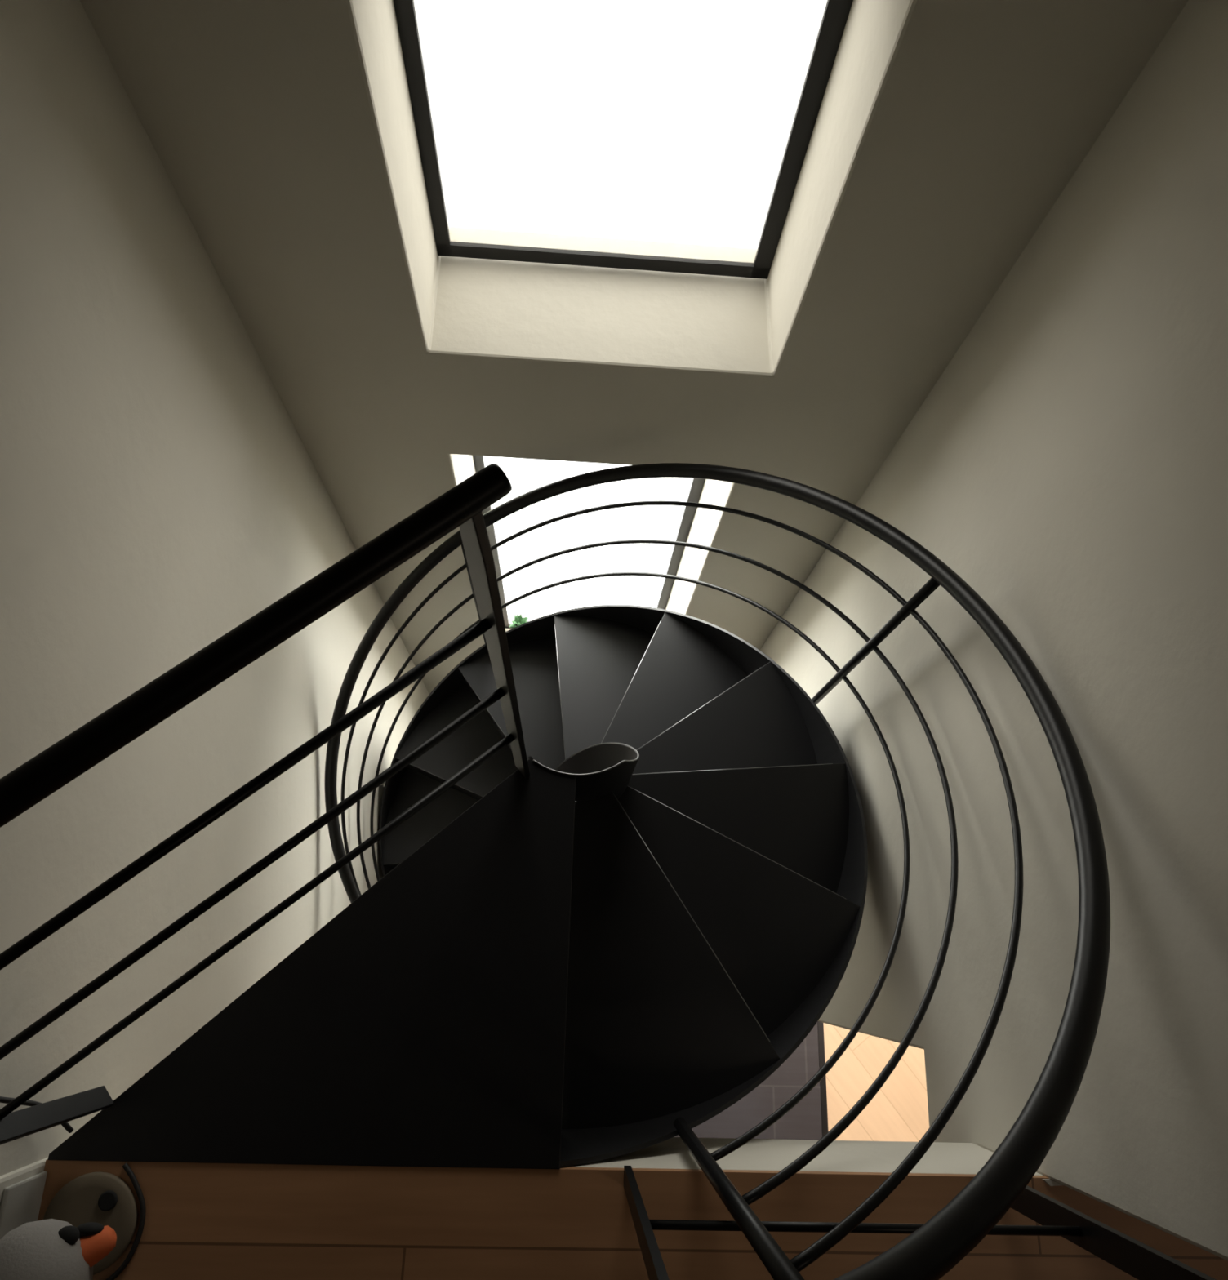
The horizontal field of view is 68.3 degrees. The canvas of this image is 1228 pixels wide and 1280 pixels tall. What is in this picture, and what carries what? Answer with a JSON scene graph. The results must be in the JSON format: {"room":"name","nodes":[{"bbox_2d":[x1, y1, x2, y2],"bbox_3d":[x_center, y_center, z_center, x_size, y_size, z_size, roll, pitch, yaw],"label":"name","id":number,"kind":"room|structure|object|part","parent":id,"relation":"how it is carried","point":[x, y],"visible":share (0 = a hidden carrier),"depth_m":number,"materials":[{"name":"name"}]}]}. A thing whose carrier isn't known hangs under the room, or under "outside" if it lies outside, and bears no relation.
{"room":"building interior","nodes":[
{"label":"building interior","id":0,"kind":"room"},
{"bbox_2d":[0,0,429,1204],"bbox_3d":[-0.886,1.438,1.314,0.190,5.347,4.704,3,71,-2],"label":"wall","id":1,"kind":"structure","parent":0,"point":[159,492],"depth_m":1.42,"materials":[{"name":"paint"}]},
{"bbox_2d":[0,1170,47,1239],"bbox_3d":[-0.816,2.128,0.704,0.006,0.096,3.002,3,71,-3],"label":"baseboard","id":2,"kind":"structure","parent":1,"relation":"attached to","point":[20,1202],"depth_m":1.18,"materials":[{"name":"white paint"}]},
{"bbox_2d":[0,1096,73,1133],"bbox_3d":[-0.759,0.581,1.119,0.014,0.318,0.108,-14,72,-8],"label":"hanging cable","id":3,"kind":"object","parent":1,"relation":"hanging from","point":[66,1126],"visible":0.37,"depth_m":1.19,"materials":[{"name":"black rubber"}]},
{"bbox_2d":[509,613,528,628],"bbox_3d":[-0.398,0.002,3.879,0.116,0.481,0.116,3,71,-3],"label":"potted plant","id":4,"kind":"object","parent":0,"point":[518,620],"visible":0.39,"depth_m":3.68,"materials":[{"name":"green plant"}]},
{"bbox_2d":[37,1159,1227,1279],"bbox_3d":[1.426,2.176,0.881,4.502,0.015,3.150,3,71,-3],"label":"floor","id":5,"kind":"structure","parent":0,"point":[203,1221],"depth_m":1.25,"materials":[{"name":"brown wood"}]},
{"bbox_2d":[0,1218,116,1279],"bbox_3d":[-0.702,0.841,1.078,0.135,0.242,0.316,19,71,3],"label":"swan","id":6,"kind":"object","parent":5,"relation":"on","point":[50,1249],"visible":1,"depth_m":1.04,"materials":[{"name":"white fabric"}]},
{"bbox_2d":[43,1171,137,1275],"bbox_3d":[-0.706,0.785,1.217,0.122,0.016,0.122,3,71,-3],"label":"round disc","id":7,"kind":"object","parent":5,"relation":"on","point":[104,1198],"visible":0.72,"depth_m":1.22,"materials":[{"name":"grey plastic"}]},
{"bbox_3d":[-0.683,0.757,1.223,0.024,0.005,0.024,3,71,-3],"label":"knob","id":8,"kind":"part","parent":7,"relation":"part of","materials":[{"name":"black fabric"}]},
{"bbox_2d":[105,1162,146,1279],"bbox_3d":[-0.686,0.819,1.211,0.080,0.007,0.200,29,72,6],"label":"cable","id":9,"kind":"object","parent":5,"relation":"on","point":[126,1166],"visible":1,"depth_m":1.22,"materials":[{"name":"black rubber"}]},
{"bbox_2d":[623,1165,1216,1279],"bbox_3d":[0.308,0.614,0.843,0.564,0.950,0.034,3,71,-3],"label":"guard railing","id":10,"kind":"object","parent":5,"relation":"on","point":[1133,1257],"visible":0.89,"depth_m":1.05,"materials":[{"name":"black metal"}]},
{"bbox_3d":[0.045,0.606,0.843,0.010,0.925,0.026,3,71,-3],"label":"post","id":11,"kind":"part","parent":10,"relation":"part of","materials":[{"name":"black metal"}]},
{"bbox_3d":[0.295,0.689,1.062,0.526,0.010,0.010,3,71,-3],"label":"rail","id":12,"kind":"part","parent":10,"relation":"part of","materials":[{"name":"black metal"}]},
{"bbox_3d":[0.570,0.629,0.866,0.010,0.925,0.034,3,71,-3],"label":"post","id":13,"kind":"part","parent":10,"relation":"part of","materials":[{"name":"black metal"}]},
{"bbox_2d":[1041,1178,1062,1186],"bbox_3d":[0.633,0.782,1.305,0.032,0.003,0.009,3,71,-3],"label":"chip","id":14,"kind":"object","parent":5,"relation":"on","point":[1051,1183],"visible":1,"depth_m":1.30,"materials":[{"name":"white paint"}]},
{"bbox_2d":[80,0,1188,693],"bbox_3d":[-0.025,-0.664,2.092,1.699,5.347,0.331,3,71,-3],"label":"ceiling","id":15,"kind":"structure","parent":0,"point":[945,134],"depth_m":1.68,"materials":[{"name":"paint"}]},
{"bbox_2d":[472,455,705,628],"bbox_3d":[-0.101,-0.351,3.240,0.711,1.913,0.010,3,71,-2],"label":"window","id":16,"kind":"structure","parent":15,"relation":"in","point":[697,484],"depth_m":3.24,"materials":[{"name":"black metal"}]},
{"bbox_2d":[393,0,853,279],"bbox_3d":[0.000,-0.929,1.567,0.711,0.785,0.010,3,71,-2],"label":"window","id":17,"kind":"structure","parent":15,"relation":"in","point":[662,135],"depth_m":1.60,"materials":[{"name":"black metal"}]},
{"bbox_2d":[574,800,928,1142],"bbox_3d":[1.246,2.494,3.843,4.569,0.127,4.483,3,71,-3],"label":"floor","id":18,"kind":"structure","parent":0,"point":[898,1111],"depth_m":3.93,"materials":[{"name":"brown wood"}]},
{"bbox_2d":[47,462,1110,1279],"bbox_3d":[-0.121,0.466,2.554,1.417,3.765,1.412,3,71,-3],"label":"spiral staircase","id":19,"kind":"structure","parent":18,"relation":"on","point":[532,975],"depth_m":1.55,"materials":[{"name":"black metal"}]},
{"bbox_2d":[0,463,529,1144],"bbox_3d":[-0.409,0.278,0.922,0.805,0.932,0.042,-36,77,-14],"label":"landing railing","id":20,"kind":"object","parent":19,"relation":"on","point":[462,506],"visible":1,"depth_m":0.69,"materials":[{"name":"black metal"}]},
{"bbox_3d":[-0.686,0.491,0.838,0.009,0.921,0.030,-36,77,-14],"label":"post","id":21,"kind":"part","parent":20,"relation":"part of","materials":[{"name":"black metal"}]},
{"bbox_3d":[-0.411,0.204,0.704,0.780,0.010,0.010,-36,77,-14],"label":"rail","id":22,"kind":"part","parent":20,"relation":"part of","materials":[{"name":"black metal"}]},
{"bbox_3d":[-0.423,0.276,0.911,0.780,0.010,0.010,-36,77,-14],"label":"rail","id":23,"kind":"part","parent":20,"relation":"part of","materials":[{"name":"black metal"}]},
{"bbox_3d":[-0.388,0.123,0.495,0.805,0.023,0.023,-36,77,-14],"label":"handrail","id":24,"kind":"part","parent":20,"relation":"part of","materials":[{"name":"black metal"}]},
{"bbox_3d":[-0.436,0.349,1.122,0.780,0.010,0.010,-36,77,-14],"label":"rail","id":25,"kind":"part","parent":20,"relation":"part of","materials":[{"name":"black metal"}]},
{"bbox_3d":[-0.121,0.059,1.021,0.009,0.921,0.030,-36,77,-14],"label":"post","id":26,"kind":"part","parent":20,"relation":"part of","materials":[{"name":"black metal"}]},
{"bbox_3d":[-0.420,0.461,1.374,0.703,0.041,0.583,3,71,-3],"label":"landing plate","id":27,"kind":"part","parent":19,"relation":"part of","materials":[{"name":"black metal"}]},
{"bbox_3d":[-0.412,-0.120,2.740,0.020,0.875,0.020,-12,72,-7],"label":"post","id":28,"kind":"part","parent":19,"relation":"part of","materials":[{"name":"black metal"}]},
{"bbox_3d":[-0.035,0.271,1.918,0.144,0.905,0.254,27,72,6],"label":"edge trim","id":29,"kind":"part","parent":19,"relation":"part of","materials":[{"name":"grey metal"}]},
{"bbox_3d":[-0.131,0.518,2.713,1.367,2.797,1.367,3,71,-3],"label":"rail","id":30,"kind":"part","parent":19,"relation":"part of","materials":[{"name":"black metal"}]},
{"bbox_3d":[-0.118,0.446,2.504,1.367,2.797,1.367,3,71,-3],"label":"rail","id":31,"kind":"part","parent":19,"relation":"part of","materials":[{"name":"black metal"}]},
{"bbox_3d":[-0.105,0.374,2.296,1.367,2.797,1.367,3,71,-3],"label":"rail","id":32,"kind":"part","parent":19,"relation":"part of","materials":[{"name":"black metal"}]},
{"bbox_3d":[0.130,0.632,1.036,0.020,0.875,0.020,-12,72,-7],"label":"post","id":33,"kind":"part","parent":19,"relation":"part of","materials":[{"name":"black metal"}]},
{"bbox_3d":[0.554,0.028,2.009,0.020,0.875,0.020,-12,72,-7],"label":"post","id":34,"kind":"part","parent":19,"relation":"part of","materials":[{"name":"black metal"}]},
{"bbox_2d":[817,1021,827,1137],"bbox_3d":[0.887,2.663,3.760,0.025,0.131,4.089,3,71,-3],"label":"trim","id":35,"kind":"structure","parent":18,"relation":"on","point":[820,1024],"depth_m":3.94,"materials":[{"name":"black paint"}]},
{"bbox_2d":[567,1137,1042,1175],"bbox_3d":[1.419,2.218,1.004,4.502,0.244,3.150,3,71,-3],"label":"wall","id":36,"kind":"structure","parent":0,"point":[757,1154],"depth_m":1.40,"materials":[{"name":"paint"}]},
{"bbox_2d":[759,0,1227,1260],"bbox_3d":[0.656,1.618,1.344,0.152,5.347,4.483,3,71,-2],"label":"wall","id":37,"kind":"structure","parent":0,"point":[1068,462],"depth_m":1.31,"materials":[{"name":"paint"}]}
]}

